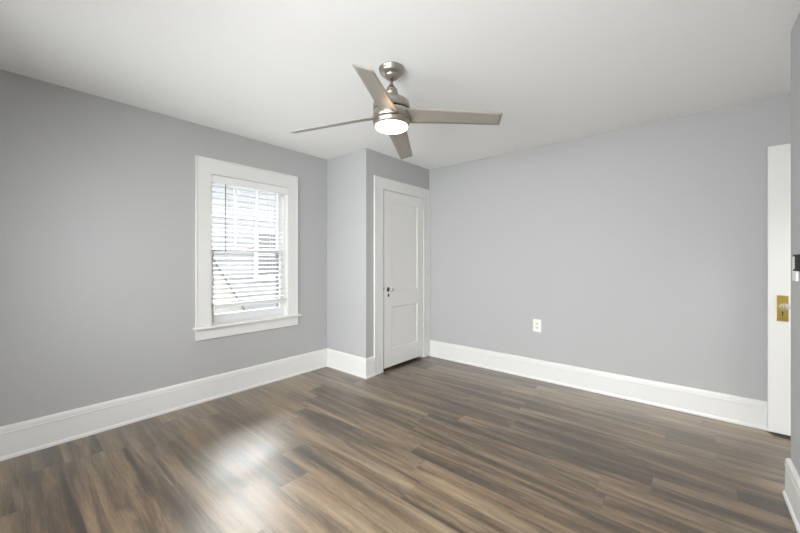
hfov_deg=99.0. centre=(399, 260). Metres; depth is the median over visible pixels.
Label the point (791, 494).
baseboard
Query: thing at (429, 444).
floor
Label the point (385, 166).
wall
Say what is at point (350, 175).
wall
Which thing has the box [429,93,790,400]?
wall
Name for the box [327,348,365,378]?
baseboard
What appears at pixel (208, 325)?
window
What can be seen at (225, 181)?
window blind
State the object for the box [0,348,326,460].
baseboard
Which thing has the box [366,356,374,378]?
baseboard
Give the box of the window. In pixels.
[193,155,301,340]
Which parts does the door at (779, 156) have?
lock plate, knob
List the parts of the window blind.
rail, pull cord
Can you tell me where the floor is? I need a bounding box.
[0,356,796,532]
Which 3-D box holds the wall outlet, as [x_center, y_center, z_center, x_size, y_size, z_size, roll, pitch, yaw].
[1.440,0.681,3.588,0.084,0.132,0.009,0,0,40]
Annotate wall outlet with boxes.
[533,319,540,331]
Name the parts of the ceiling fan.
blade, blade, lamp shade, blade, blade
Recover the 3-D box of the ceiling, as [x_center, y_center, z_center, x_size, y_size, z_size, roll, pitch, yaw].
[0.962,-1.271,1.689,6.160,0.150,5.380,0,0,40]
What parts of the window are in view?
sash, sill, sash, storm frame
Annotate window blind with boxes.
[212,175,287,308]
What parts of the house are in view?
pane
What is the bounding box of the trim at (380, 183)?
[374,175,429,374]
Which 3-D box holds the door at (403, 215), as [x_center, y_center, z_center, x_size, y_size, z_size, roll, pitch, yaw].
[0.068,0.209,4.095,0.097,2.002,0.745,0,0,40]
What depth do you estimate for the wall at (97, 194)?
2.52 m
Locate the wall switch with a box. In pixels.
[792,254,799,280]
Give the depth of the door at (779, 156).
2.43 m
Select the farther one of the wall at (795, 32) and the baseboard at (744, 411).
the baseboard at (744, 411)
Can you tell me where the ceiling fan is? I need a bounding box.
[290,62,502,159]
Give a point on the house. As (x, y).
(215, 188)
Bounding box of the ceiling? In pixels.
[0,0,799,169]
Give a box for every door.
[383,190,423,368]
[767,143,790,435]
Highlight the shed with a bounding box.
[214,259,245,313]
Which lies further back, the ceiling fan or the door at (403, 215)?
the door at (403, 215)
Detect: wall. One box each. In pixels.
[0,69,326,426]
[327,148,372,357]
[373,150,428,355]
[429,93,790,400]
[791,12,799,475]
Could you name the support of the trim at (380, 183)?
attached to the wall at (385, 166)
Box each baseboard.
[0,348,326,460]
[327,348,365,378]
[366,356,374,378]
[429,340,767,430]
[782,458,799,532]
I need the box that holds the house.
[212,184,274,309]
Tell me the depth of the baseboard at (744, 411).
3.09 m

